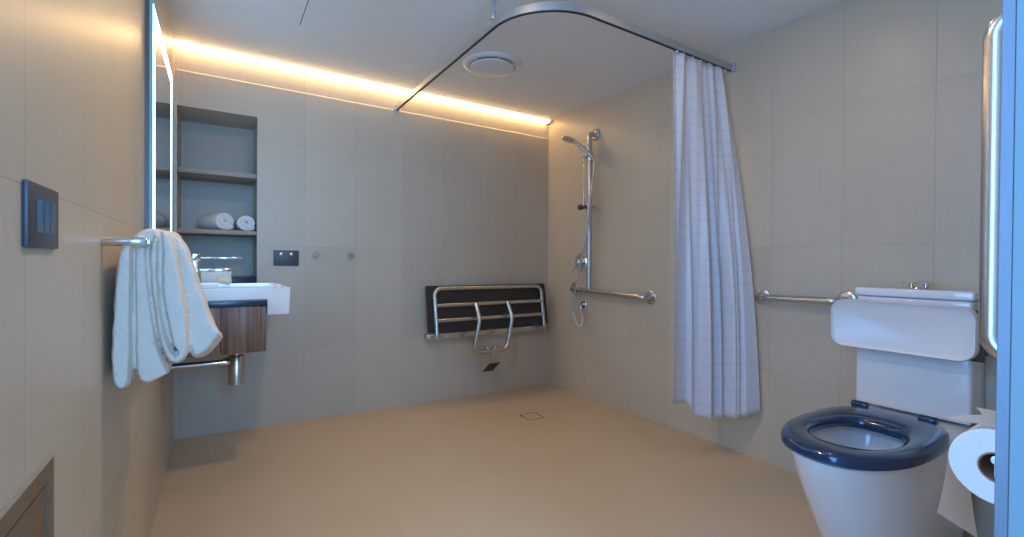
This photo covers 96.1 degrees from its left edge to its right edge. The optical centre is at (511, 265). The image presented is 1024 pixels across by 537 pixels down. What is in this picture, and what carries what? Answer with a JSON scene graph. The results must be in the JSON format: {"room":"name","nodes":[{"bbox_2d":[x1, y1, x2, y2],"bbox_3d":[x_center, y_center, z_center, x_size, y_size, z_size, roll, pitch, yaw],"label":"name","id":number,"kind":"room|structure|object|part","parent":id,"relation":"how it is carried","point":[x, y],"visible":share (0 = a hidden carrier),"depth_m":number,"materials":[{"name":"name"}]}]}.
{"room":"accessible bathroom","nodes":[
{"label":"accessible bathroom","id":0,"kind":"room"},
{"bbox_2d":[0,0,174,536],"bbox_3d":[-1.118,-0.112,1.293,0.100,2.309,3.584,0,1,-32],"label":"wall","id":1,"kind":"structure","parent":0,"point":[72,72],"depth_m":0.76,"materials":[{"name":"tile"}]},
{"bbox_2d":[0,454,54,536],"bbox_3d":[-0.527,0.470,0.460,0.006,0.407,0.432,0,1,-32],"label":"access panel","id":2,"kind":"object","parent":1,"relation":"attached to","point":[30,512],"visible":1,"depth_m":0.58,"materials":[{"name":"brown metal"}]},
{"bbox_2d":[22,179,58,248],"bbox_3d":[-0.616,-0.063,0.606,0.009,0.082,0.125,0,1,-32],"label":"light switch","id":3,"kind":"object","parent":1,"relation":"attached to","point":[39,202],"visible":1,"depth_m":0.58,"materials":[{"name":"grey plastic"}]},
{"bbox_2d":[101,236,150,246],"bbox_3d":[-0.950,-0.053,1.193,0.076,0.020,0.605,0,1,-32],"label":"towel rail","id":4,"kind":"object","parent":1,"relation":"attached to","point":[105,240],"visible":0.7,"depth_m":0.94,"materials":[{"name":"silver metal"}]},
{"bbox_2d":[111,228,221,387],"bbox_3d":[-0.879,0.087,1.202,0.214,0.342,0.520,0,1,-32],"label":"bath towel","id":5,"kind":"object","parent":4,"relation":"hanging from","point":[162,314],"visible":0.97,"depth_m":0.99,"materials":[{"name":"fabric"}]},
{"bbox_2d":[144,0,171,230],"bbox_3d":[-1.340,-0.426,1.756,0.021,0.865,0.721,0,1,-32],"label":"mirror","id":6,"kind":"object","parent":1,"relation":"attached to","point":[158,72],"visible":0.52,"depth_m":1.55,"materials":[{"name":"clear glass"}]},
{"bbox_2d":[170,353,244,385],"bbox_3d":[-1.345,0.449,2.019,0.298,0.176,0.068,0,1,-32],"label":"trap","id":7,"kind":"object","parent":1,"relation":"attached to","point":[235,363],"visible":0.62,"depth_m":2.05,"materials":[{"name":"silver metal"}]},
{"bbox_2d":[186,299,266,357],"bbox_3d":[-1.402,0.250,2.180,0.371,0.215,0.786,0,1,-32],"label":"vanity cabinet","id":8,"kind":"object","parent":1,"relation":"attached to","point":[241,323],"visible":0.52,"depth_m":1.90,"materials":[{"name":"brown wood"}]},
{"bbox_3d":[-1.270,0.266,1.813,0.202,0.192,0.017,0,1,-32],"label":"panel","id":9,"kind":"part","parent":8,"relation":"part of","materials":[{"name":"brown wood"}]},
{"bbox_2d":[207,299,266,307],"bbox_3d":[-1.402,0.154,2.179,0.371,0.022,0.786,0,1,-32],"label":"countertop","id":10,"kind":"structure","parent":8,"relation":"on","point":[262,302],"depth_m":1.89,"materials":[{"name":"stone"}]},
{"bbox_3d":[-1.122,0.266,1.907,0.142,0.192,0.017,0,1,-32],"label":"panel","id":11,"kind":"part","parent":8,"relation":"part of","materials":[{"name":"brown wood"}]},
{"bbox_2d":[203,283,289,314],"bbox_3d":[-1.311,0.152,2.125,0.464,0.118,0.490,0,1,-32],"label":"basin","id":12,"kind":"object","parent":8,"relation":"on","point":[277,295],"visible":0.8,"depth_m":2.00,"materials":[{"name":"white ceramic"}]},
{"bbox_2d":[201,283,218,288],"bbox_3d":[-1.255,0.083,1.899,0.026,0.023,0.078,1,1,45],"label":"cloth","id":13,"kind":"object","parent":12,"relation":"on","point":[203,285],"visible":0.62,"depth_m":1.90,"materials":[{"name":"fabric"}]},
{"bbox_2d":[193,254,241,282],"bbox_3d":[-1.332,0.021,2.080,0.194,0.144,0.042,0,1,-32],"label":"mixer","id":14,"kind":"object","parent":12,"relation":"on","point":[197,258],"visible":0.69,"depth_m":2.05,"materials":[{"name":"silver metal"}]},
{"bbox_3d":[-1.335,0.022,2.078,0.120,0.018,0.026,0,1,-32],"label":"spout","id":15,"kind":"part","parent":14,"relation":"part of","materials":[{"name":"silver metal"}]},
{"bbox_3d":[-1.319,-0.034,2.088,0.165,0.008,0.014,0,1,-32],"label":"lever","id":16,"kind":"part","parent":14,"relation":"part of","materials":[{"name":"silver metal"}]},
{"bbox_2d":[216,276,231,283],"bbox_3d":[-1.423,0.071,2.275,0.064,0.037,0.035,0,1,-32],"label":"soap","id":17,"kind":"object","parent":12,"relation":"on","point":[219,278],"visible":1,"depth_m":2.26,"materials":[{"name":"white"}]},
{"bbox_3d":[-1.258,0.263,2.274,0.019,0.190,0.782,0,1,-32],"label":"drawer","id":18,"kind":"part","parent":8,"relation":"part of","materials":[{"name":"brown wood"}]},
{"bbox_2d":[174,47,548,438],"bbox_3d":[-0.873,-0.126,3.276,2.640,2.309,0.500,0,1,-32],"label":"wall","id":19,"kind":"structure","parent":0,"point":[427,192],"depth_m":2.89,"materials":[{"name":"tile"}]},
{"bbox_2d":[177,167,256,185],"bbox_3d":[-1.692,-0.510,2.655,0.368,0.024,0.299,0,1,-32],"label":"niche shelf","id":20,"kind":"object","parent":19,"relation":"attached to","point":[193,174],"visible":1,"depth_m":2.59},
{"bbox_2d":[177,228,256,236],"bbox_3d":[-1.691,-0.186,2.651,0.368,0.023,0.313,0,1,-32],"label":"niche shelf","id":21,"kind":"object","parent":19,"relation":"attached to","point":[192,232],"visible":1,"depth_m":2.55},
{"bbox_2d":[197,213,233,229],"bbox_3d":[-1.678,-0.247,2.603,0.198,0.096,0.104,1,1,29],"label":"rolled towel","id":22,"kind":"object","parent":21,"relation":"on","point":[214,221],"visible":1,"depth_m":2.56,"materials":[{"name":"fabric"}]},
{"bbox_2d":[234,216,254,230],"bbox_3d":[-1.564,-0.242,2.688,0.094,0.087,0.178,0,1,-37],"label":"rolled towel","id":23,"kind":"object","parent":21,"relation":"on","point":[244,223],"visible":0.99,"depth_m":2.62,"materials":[{"name":"fabric"}]},
{"bbox_2d":[231,276,256,282],"bbox_3d":[-1.692,0.096,2.652,0.368,0.062,0.317,0,1,-32],"label":"niche ledge","id":24,"kind":"object","parent":19,"relation":"attached to","point":[235,279],"visible":0.24,"depth_m":2.59,"materials":[{"name":"stone"}]},
{"bbox_2d":[201,272,230,282],"bbox_3d":[-1.547,0.082,2.389,0.152,0.116,0.110,0,1,-32],"label":"tissue box","id":25,"kind":"object","parent":24,"relation":"on","point":[207,277],"visible":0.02,"depth_m":2.34,"materials":[{"name":"white cardboard"}]},
{"bbox_2d":[273,250,298,265],"bbox_3d":[-1.319,-0.044,2.689,0.134,0.090,0.013,0,1,-32],"label":"power outlet","id":26,"kind":"object","parent":19,"relation":"attached to","point":[280,257],"visible":1,"depth_m":2.69,"materials":[{"name":"black plastic"}]},
{"bbox_2d":[313,251,318,256],"bbox_3d":[-1.178,-0.067,2.761,0.035,0.035,0.043,0,1,-32],"label":"robe hook","id":27,"kind":"object","parent":19,"relation":"attached to","point":[315,254],"visible":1,"depth_m":2.74,"materials":[{"name":"silver metal"}]},
{"bbox_2d":[415,93,549,123],"bbox_3d":[-0.165,-1.148,3.367,1.106,0.016,0.092,0,1,-32],"label":"light","id":28,"kind":"object","parent":19,"relation":"attached to","point":[421,95],"depth_m":3.34,"materials":[{"name":"white"}]},
{"bbox_2d":[424,283,547,372],"bbox_3d":[-0.127,0.454,3.341,1.017,0.624,0.202,0,1,-32],"label":"shower bench","id":29,"kind":"object","parent":19,"relation":"attached to","point":[513,308],"visible":1,"depth_m":3.29,"materials":[{"name":"silver metal"}]},
{"bbox_3d":[-0.139,0.305,3.318,0.912,0.319,0.081,0,1,-32],"label":"frame","id":30,"kind":"part","parent":29,"relation":"part of","materials":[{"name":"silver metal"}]},
{"bbox_3d":[-0.141,0.438,3.264,0.332,0.357,0.080,0,1,-32],"label":"support leg","id":31,"kind":"part","parent":29,"relation":"part of","materials":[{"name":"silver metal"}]},
{"bbox_2d":[546,140,548,384],"bbox_3d":[0.289,-0.095,3.716,0.004,2.118,0.004,0,1,-32],"label":"trim","id":32,"kind":"structure","parent":19,"relation":"attached to","point":[548,140],"depth_m":3.72,"materials":[{"name":"silver metal"}]},
{"bbox_2d":[166,0,840,121],"bbox_3d":[0.204,-1.198,1.586,2.640,0.121,3.684,0,1,-32],"label":"ceiling","id":33,"kind":"structure","parent":0,"point":[570,62],"depth_m":2.31,"materials":[{"name":"paint"}]},
{"bbox_2d":[174,40,410,94],"bbox_3d":[-1.208,-1.151,2.704,1.255,0.016,0.093,0,1,-32],"label":"recessed light","id":34,"kind":"object","parent":33,"relation":"in","point":[222,53],"depth_m":2.65,"materials":[{"name":"white"}]},
{"bbox_2d":[463,51,520,76],"bbox_3d":[-0.114,-1.133,2.629,0.330,0.032,0.330,0,1,-32],"label":"ceiling vent","id":35,"kind":"object","parent":33,"relation":"in","point":[487,63],"visible":1,"depth_m":2.57,"materials":[{"name":"white plastic"}]},
{"bbox_2d":[394,0,735,110],"bbox_3d":[0.051,-1.076,2.305,2.038,0.139,0.885,1,0,19],"label":"rail","id":36,"kind":"object","parent":33,"relation":"hanging from","point":[540,7],"visible":1,"depth_m":2.01,"materials":[{"name":"metal"}]},
{"bbox_3d":[-0.079,-1.100,1.952,0.015,0.086,0.015,0,1,-32],"label":"hanger rod","id":37,"kind":"part","parent":36,"relation":"part of","materials":[{"name":"metal"}]},
{"bbox_2d":[673,50,759,419],"bbox_3d":[0.973,-0.132,2.196,0.428,1.746,0.205,0,1,-32],"label":"shower curtain","id":38,"kind":"object","parent":36,"relation":"hanging from","point":[716,372],"visible":1,"depth_m":2.23,"materials":[{"name":"white fabric"}]},
{"bbox_2d":[150,385,966,536],"bbox_3d":[0.208,1.008,1.570,2.480,0.144,3.604,0,1,-32],"label":"floor","id":39,"kind":"structure","parent":0,"point":[467,466],"depth_m":2.03,"materials":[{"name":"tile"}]},
{"bbox_2d":[520,412,544,419],"bbox_3d":[0.125,0.948,2.885,0.114,0.007,0.114,0,1,-30],"label":"floor drain","id":40,"kind":"object","parent":39,"relation":"in","point":[533,415],"visible":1,"depth_m":2.88,"materials":[{"name":"tile"}]},
{"bbox_2d":[780,282,984,536],"bbox_3d":[1.189,0.509,1.492,0.866,0.899,0.355,0,1,-32],"label":"toilet","id":41,"kind":"object","parent":39,"relation":"on","point":[877,468],"visible":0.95,"depth_m":1.42,"materials":[{"name":"white ceramic"}]},
{"bbox_3d":[1.079,0.518,1.418,0.600,0.036,0.348,0,1,-32],"label":"seat","id":42,"kind":"part","parent":41,"relation":"part of","materials":[{"name":"blue plastic"}]},
{"bbox_3d":[1.195,0.749,1.495,0.851,0.420,0.336,0,1,-32],"label":"bowl","id":43,"kind":"part","parent":41,"relation":"part of","materials":[{"name":"white ceramic"}]},
{"bbox_3d":[1.485,0.101,1.686,0.158,0.030,0.337,0,1,-32],"label":"cistern lid","id":44,"kind":"part","parent":41,"relation":"part of","materials":[{"name":"white ceramic"}]},
{"bbox_2d":[547,0,1001,536],"bbox_3d":[1.160,-0.104,2.445,0.100,2.309,3.284,0,1,-32],"label":"wall","id":45,"kind":"structure","parent":0,"point":[856,124],"depth_m":2.11,"materials":[{"name":"tile"}]},
{"bbox_2d":[571,253,586,271],"bbox_3d":[0.481,-0.023,3.357,0.066,0.141,0.134,0,1,-32],"label":"shower mixer","id":46,"kind":"object","parent":45,"relation":"attached to","point":[578,257],"visible":0.76,"depth_m":3.35,"materials":[{"name":"silver metal"}]},
{"bbox_3d":[0.504,-0.027,3.372,0.010,0.134,0.134,0,1,-32],"label":"plate","id":47,"kind":"part","parent":46,"relation":"part of","materials":[{"name":"silver metal"}]},
{"bbox_2d":[579,301,585,309],"bbox_3d":[0.500,0.291,3.337,0.053,0.068,0.054,0,1,-32],"label":"outlet","id":48,"kind":"object","parent":45,"relation":"attached to","point":[582,304],"visible":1,"depth_m":3.33,"materials":[{"name":"silver metal"}]},
{"bbox_2d":[570,129,656,304],"bbox_3d":[0.638,-0.363,3.106,0.083,1.198,0.799,0,1,-32],"label":"grab rail","id":49,"kind":"object","parent":45,"relation":"attached to","point":[650,297],"visible":0.94,"depth_m":3.20,"materials":[{"name":"silver metal"}]},
{"bbox_2d":[561,136,598,327],"bbox_3d":[0.468,-0.232,3.182,0.207,1.338,0.236,0,1,-32],"label":"shower","id":50,"kind":"object","parent":49,"relation":"attached to","point":[589,156],"visible":1,"depth_m":3.18,"materials":[{"name":"silver metal"}]},
{"bbox_3d":[0.496,-0.411,3.238,0.060,0.040,0.040,1,1,31],"label":"clamp knob","id":51,"kind":"part","parent":50,"relation":"part of","materials":[{"name":"rubber"}]},
{"bbox_3d":[0.482,-0.803,3.152,0.167,0.159,0.034,1,1,25],"label":"handle","id":52,"kind":"part","parent":50,"relation":"part of","materials":[{"name":"silver metal"}]},
{"bbox_3d":[0.503,-0.591,3.228,0.009,0.340,0.009,0,1,-32],"label":"guide rod","id":53,"kind":"part","parent":50,"relation":"part of","materials":[{"name":"silver metal"}]},
{"bbox_3d":[0.568,-0.412,3.169,0.032,0.032,0.062,0,1,-27],"label":"clamp arm","id":54,"kind":"part","parent":50,"relation":"part of","materials":[{"name":"silver metal"}]},
{"bbox_2d":[755,289,856,304],"bbox_3d":[1.291,0.150,2.077,0.084,0.086,0.433,0,1,-32],"label":"grab rail","id":55,"kind":"object","parent":45,"relation":"attached to","point":[762,296],"visible":0.8,"depth_m":2.04,"materials":[{"name":"silver metal"}]},
{"bbox_2d":[831,299,988,362],"bbox_3d":[1.453,0.221,1.686,0.216,0.180,0.425,0,1,-32],"label":"support","id":56,"kind":"object","parent":45,"relation":"attached to","point":[945,332],"visible":0.77,"depth_m":1.60,"materials":[{"name":"white plastic"}]},
{"bbox_3d":[0.827,-0.091,0.601,2.640,2.309,0.130,0,1,-32],"label":"wall","id":57,"kind":"structure","parent":0,"visible":0},
{"bbox_2d":[978,11,1001,359],"bbox_3d":[0.711,-0.114,0.648,0.074,0.558,0.073,0,1,-32],"label":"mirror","id":58,"kind":"object","parent":57,"relation":"attached to","point":[992,38],"visible":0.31,"depth_m":0.66,"materials":[{"name":"silver glass"}]},
{"bbox_2d":[991,455,994,476],"bbox_3d":[0.812,0.309,0.714,0.166,0.048,0.068,0,1,-32],"label":"toilet roll holder","id":59,"kind":"object","parent":57,"relation":"attached to","point":[993,457],"visible":0.07,"depth_m":0.69,"materials":[{"name":"silver metal"}]},
{"bbox_2d":[937,407,995,536],"bbox_3d":[0.778,0.355,0.732,0.101,0.226,0.127,0,1,-32],"label":"toilet roll","id":60,"kind":"object","parent":59,"relation":"on","point":[969,467],"visible":0.57,"depth_m":0.73,"materials":[{"name":"paper"}]},
{"bbox_2d":[994,0,1016,536],"bbox_3d":[0.503,-0.053,0.468,0.013,2.030,0.010,0,1,-32],"label":"trim","id":61,"kind":"structure","parent":57,"relation":"attached to","point":[1009,7],"depth_m":0.46,"materials":[{"name":"metal"}]},
{"bbox_2d":[1008,0,1023,536],"bbox_3d":[0.554,-0.053,0.405,0.031,2.030,0.150,0,1,-32],"label":"trim","id":62,"kind":"structure","parent":57,"relation":"attached to","point":[1016,442],"depth_m":0.46,"materials":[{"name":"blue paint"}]}
]}

